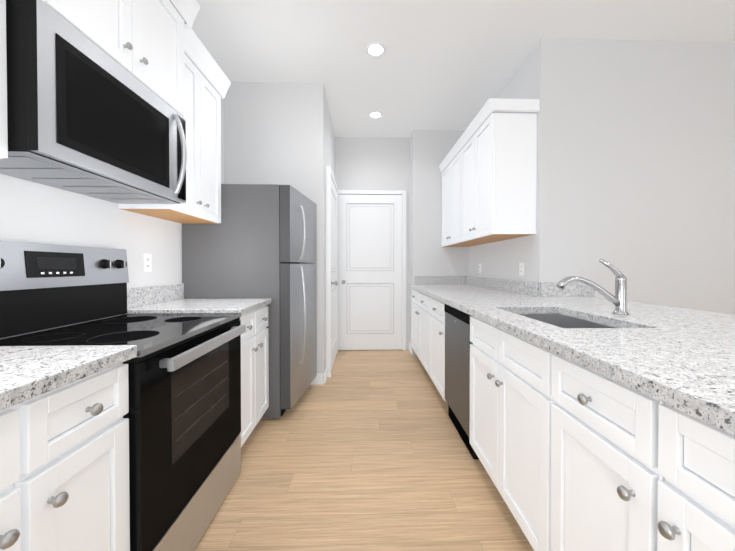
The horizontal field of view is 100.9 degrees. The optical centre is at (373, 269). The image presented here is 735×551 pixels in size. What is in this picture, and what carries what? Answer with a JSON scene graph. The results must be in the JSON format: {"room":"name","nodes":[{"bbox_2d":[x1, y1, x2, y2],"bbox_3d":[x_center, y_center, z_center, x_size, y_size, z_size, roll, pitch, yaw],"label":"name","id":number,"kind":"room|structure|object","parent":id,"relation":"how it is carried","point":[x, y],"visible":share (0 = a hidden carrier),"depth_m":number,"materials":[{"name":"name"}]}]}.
{"room":"kitchen","nodes":[
{"label":"kitchen","id":0,"kind":"room"},
{"bbox_2d":[0,98,224,338],"bbox_3d":[-1.450,-0.315,0.101,0.200,2.950,5.690,0,1,-2],"label":"wall","id":1,"kind":"structure","parent":0,"point":[32,212],"depth_m":1.50,"materials":[{"name":"grey paint"}]},
{"bbox_2d":[0,0,7,158],"bbox_3d":[-1.212,-0.854,0.477,0.294,1.062,0.823,0,1,-2],"label":"upper cabinet","id":2,"kind":"object","parent":1,"relation":"attached to","point":[3,52],"depth_m":0.88,"materials":[{"name":"white wood"}]},
{"bbox_2d":[42,0,187,123],"bbox_3d":[-1.201,-1.153,1.270,0.368,0.651,0.758,0,1,-2],"label":"upper cabinet","id":3,"kind":"object","parent":1,"relation":"attached to","point":[158,48],"depth_m":1.36,"materials":[{"name":"white wood"}]},
{"bbox_2d":[0,0,186,203],"bbox_3d":[-1.170,-0.589,1.277,0.428,0.468,0.755,0,1,-2],"label":"over-the-range microwave","id":4,"kind":"object","parent":3,"relation":"attached to","point":[86,116],"visible":1,"depth_m":1.07,"materials":[{"name":"silver metal"}]},
{"bbox_2d":[143,253,151,271],"bbox_3d":[-1.403,-0.044,1.881,0.008,0.114,0.070,0,1,-2],"label":"electrical outlet","id":5,"kind":"object","parent":1,"relation":"attached to","point":[147,262],"visible":1,"depth_m":1.88,"materials":[{"name":"white plastic"}]},
{"bbox_2d":[118,32,223,223],"bbox_3d":[-1.260,-0.869,1.941,0.294,1.062,0.571,0,1,-2],"label":"upper cabinet","id":6,"kind":"object","parent":1,"relation":"attached to","point":[202,205],"depth_m":1.96,"materials":[{"name":"white wood"}]},
{"bbox_2d":[225,82,334,372],"bbox_3d":[-1.092,-0.353,3.669,1.150,2.950,1.420,0,1,-2],"label":"wall","id":7,"kind":"structure","parent":0,"point":[279,133],"depth_m":2.96,"materials":[{"name":"grey paint"}]},
{"bbox_2d":[310,371,324,384],"bbox_3d":[-0.913,1.074,2.981,0.840,0.110,0.030,0,1,-2],"label":"baseboard","id":8,"kind":"structure","parent":7,"relation":"attached to","point":[320,379],"depth_m":2.98,"materials":[{"name":"white wood"}]},
{"bbox_2d":[326,166,337,376],"bbox_3d":[-0.458,0.017,3.639,0.111,2.210,0.944,0,1,-2],"label":"door","id":9,"kind":"structure","parent":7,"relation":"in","point":[331,269],"depth_m":3.39,"materials":[{"name":"white wood"}]},
{"bbox_2d":[194,350,533,550],"bbox_3d":[1.379,1.181,0.971,6.110,0.060,7.210,0,1,-2],"label":"floor","id":10,"kind":"structure","parent":0,"point":[363,450],"depth_m":1.66,"materials":[{"name":"brown wood"}]},
{"bbox_2d":[0,384,67,550],"bbox_3d":[-1.034,0.714,0.317,0.635,0.884,0.740,0,1,-2],"label":"base cabinet","id":11,"kind":"object","parent":10,"relation":"on","point":[64,467],"depth_m":0.65,"materials":[{"name":"white wood"}]},
{"bbox_2d":[0,345,136,410],"bbox_3d":[-1.017,0.196,0.091,0.659,0.152,1.631,0,1,-2],"label":"countertop","id":12,"kind":"structure","parent":11,"relation":"on","point":[28,372],"depth_m":0.74,"materials":[{"name":"white stone"}]},
{"bbox_2d":[68,362,129,550],"bbox_3d":[-1.048,0.709,0.736,0.635,0.884,0.348,0,1,-2],"label":"base cabinet","id":13,"kind":"object","parent":10,"relation":"on","point":[98,431],"depth_m":0.82,"materials":[{"name":"white wood"}]},
{"bbox_2d":[0,240,245,550],"bbox_3d":[-1.026,0.520,1.294,0.713,1.255,0.761,0,1,-2],"label":"range","id":14,"kind":"object","parent":10,"relation":"on","point":[183,414],"visible":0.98,"depth_m":1.20,"materials":[{"name":"black glass"}]},
{"bbox_2d":[182,184,316,418],"bbox_3d":[-0.987,0.247,2.606,0.878,1.772,0.705,0,1,-2],"label":"refrigerator","id":15,"kind":"object","parent":10,"relation":"on","point":[258,241],"visible":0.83,"depth_m":2.26,"materials":[{"name":"grey metal"}]},
{"bbox_2d":[240,306,268,446],"bbox_3d":[-1.072,0.696,1.964,0.669,0.884,0.568,0,1,-2],"label":"base cabinet","id":16,"kind":"object","parent":10,"relation":"on","point":[254,371],"visible":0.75,"depth_m":1.96,"materials":[{"name":"white wood"}]},
{"bbox_2d":[122,283,271,314],"bbox_3d":[-1.078,0.176,1.958,0.659,0.152,0.571,0,1,-2],"label":"countertop","id":17,"kind":"structure","parent":16,"relation":"on","point":[168,298],"depth_m":1.84,"materials":[{"name":"white stone"}]},
{"bbox_2d":[411,289,414,350],"bbox_3d":[0.883,0.677,3.686,0.756,0.884,0.605,0,1,-2],"label":"base cabinet","id":18,"kind":"object","parent":10,"relation":"on","point":[413,291],"depth_m":3.86,"materials":[{"name":"white wood"}]},
{"bbox_2d":[415,290,426,370],"bbox_3d":[0.899,0.683,3.171,0.756,0.884,0.675,0,1,-2],"label":"base cabinet","id":19,"kind":"object","parent":10,"relation":"on","point":[420,298],"depth_m":3.33,"materials":[{"name":"white wood"}]},
{"bbox_2d":[427,296,446,401],"bbox_3d":[0.916,0.689,2.658,0.756,0.884,0.602,0,1,-2],"label":"base cabinet","id":20,"kind":"object","parent":10,"relation":"on","point":[428,329],"depth_m":2.64,"materials":[{"name":"white wood"}]},
{"bbox_2d":[444,304,478,458],"bbox_3d":[0.885,0.701,2.082,0.664,0.876,0.540,0,1,-2],"label":"dishwasher","id":21,"kind":"object","parent":10,"relation":"on","point":[458,342],"visible":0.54,"depth_m":2.00,"materials":[{"name":"grey metal"}]},
{"bbox_2d":[469,316,532,547],"bbox_3d":[0.970,0.702,1.391,0.780,0.884,0.837,0,1,-2],"label":"base cabinet","id":22,"kind":"object","parent":10,"relation":"on","point":[501,362],"depth_m":1.35,"materials":[{"name":"white wood"}]},
{"bbox_2d":[409,276,734,434],"bbox_3d":[1.153,0.179,1.671,1.215,0.152,4.646,0,1,-2],"label":"countertop","id":23,"kind":"structure","parent":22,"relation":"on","point":[681,359],"depth_m":1.05,"materials":[{"name":"white stone"}]},
{"bbox_2d":[519,313,616,327],"bbox_3d":[0.902,0.354,1.466,0.394,0.191,0.624,0,1,-2],"label":"sink","id":24,"kind":"object","parent":23,"relation":"in","point":[560,320],"visible":0.15,"depth_m":1.72,"materials":[{"name":"silver metal"}]},
{"bbox_2d":[556,259,629,314],"bbox_3d":[1.084,0.081,1.504,0.361,0.275,0.068,0,1,-2],"label":"faucet","id":25,"kind":"object","parent":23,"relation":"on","point":[618,300],"visible":1,"depth_m":1.49,"materials":[{"name":"silver metal"}]},
{"bbox_2d":[533,344,616,550],"bbox_3d":[0.988,0.708,0.852,0.780,0.884,0.492,0,1,-2],"label":"base cabinet","id":26,"kind":"object","parent":10,"relation":"on","point":[572,456],"depth_m":0.92,"materials":[{"name":"white wood"}]},
{"bbox_2d":[617,382,734,550],"bbox_3d":[1.001,0.712,0.458,0.780,0.884,0.547,0,1,-2],"label":"base cabinet","id":27,"kind":"object","parent":10,"relation":"on","point":[676,469],"depth_m":0.62,"materials":[{"name":"white wood"}]},
{"bbox_2d":[335,137,409,349],"bbox_3d":[-0.018,-0.360,4.315,1.040,2.950,0.200,0,1,-2],"label":"wall","id":28,"kind":"structure","parent":0,"point":[365,163],"depth_m":4.21,"materials":[{"name":"grey paint"}]},
{"bbox_2d":[338,190,405,350],"bbox_3d":[-0.045,0.011,4.160,0.988,2.210,0.111,0,1,-2],"label":"door","id":29,"kind":"structure","parent":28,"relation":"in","point":[372,269],"depth_m":4.18,"materials":[{"name":"white wood"}]},
{"bbox_2d":[410,130,468,354],"bbox_3d":[0.876,-0.359,4.214,0.740,2.950,0.460,0,1,-2],"label":"wall","id":30,"kind":"structure","parent":0,"point":[430,255],"depth_m":3.98,"materials":[{"name":"grey paint"}]},
{"bbox_2d":[409,342,412,354],"bbox_3d":[0.502,1.062,4.117,0.013,0.110,0.258,0,1,-2],"label":"baseboard","id":31,"kind":"structure","parent":30,"relation":"attached to","point":[410,347],"depth_m":4.09,"materials":[{"name":"white wood"}]},
{"bbox_2d":[191,0,734,137],"bbox_3d":[1.379,-1.829,0.938,6.110,0.060,7.210,0,1,-2],"label":"ceiling","id":32,"kind":"structure","parent":0,"point":[446,64],"depth_m":2.39,"materials":[{"name":"white paint"}]},
{"bbox_2d":[365,42,385,56],"bbox_3d":[0.017,-1.812,2.499,0.170,0.006,0.170,0,1,-2],"label":"recessed light","id":33,"kind":"object","parent":32,"relation":"in","point":[375,49],"visible":1,"depth_m":2.49,"materials":[{"name":"white plastic"}]},
{"bbox_2d":[368,111,382,118],"bbox_3d":[0.021,-1.824,3.570,0.170,0.006,0.170,0,1,-2],"label":"recessed light","id":34,"kind":"object","parent":32,"relation":"in","point":[375,114],"visible":1,"depth_m":3.56,"materials":[{"name":"white plastic"}]},
{"bbox_2d":[469,38,734,314],"bbox_3d":[2.812,-0.351,3.471,3.080,2.950,2.073,0,1,-2],"label":"wall","id":35,"kind":"structure","parent":0,"point":[636,163],"depth_m":2.41,"materials":[{"name":"grey paint"}]},
{"bbox_2d":[439,150,470,246],"bbox_3d":[1.083,-0.825,3.557,0.362,1.056,0.844,0,1,-2],"label":"upper cabinet","id":36,"kind":"object","parent":35,"relation":"attached to","point":[447,170],"depth_m":3.67,"materials":[{"name":"white wood"}]},
{"bbox_2d":[455,98,538,245],"bbox_3d":[1.107,-0.817,2.836,0.362,1.056,0.846,0,1,-2],"label":"upper cabinet","id":37,"kind":"object","parent":35,"relation":"attached to","point":[488,167],"depth_m":2.42,"materials":[{"name":"white wood"}]},
{"bbox_2d":[519,263,523,275],"bbox_3d":[1.293,-0.007,2.651,0.008,0.114,0.070,0,1,-2],"label":"electrical outlet","id":38,"kind":"object","parent":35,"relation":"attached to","point":[521,269],"visible":1,"depth_m":2.65,"materials":[{"name":"white plastic"}]}
]}

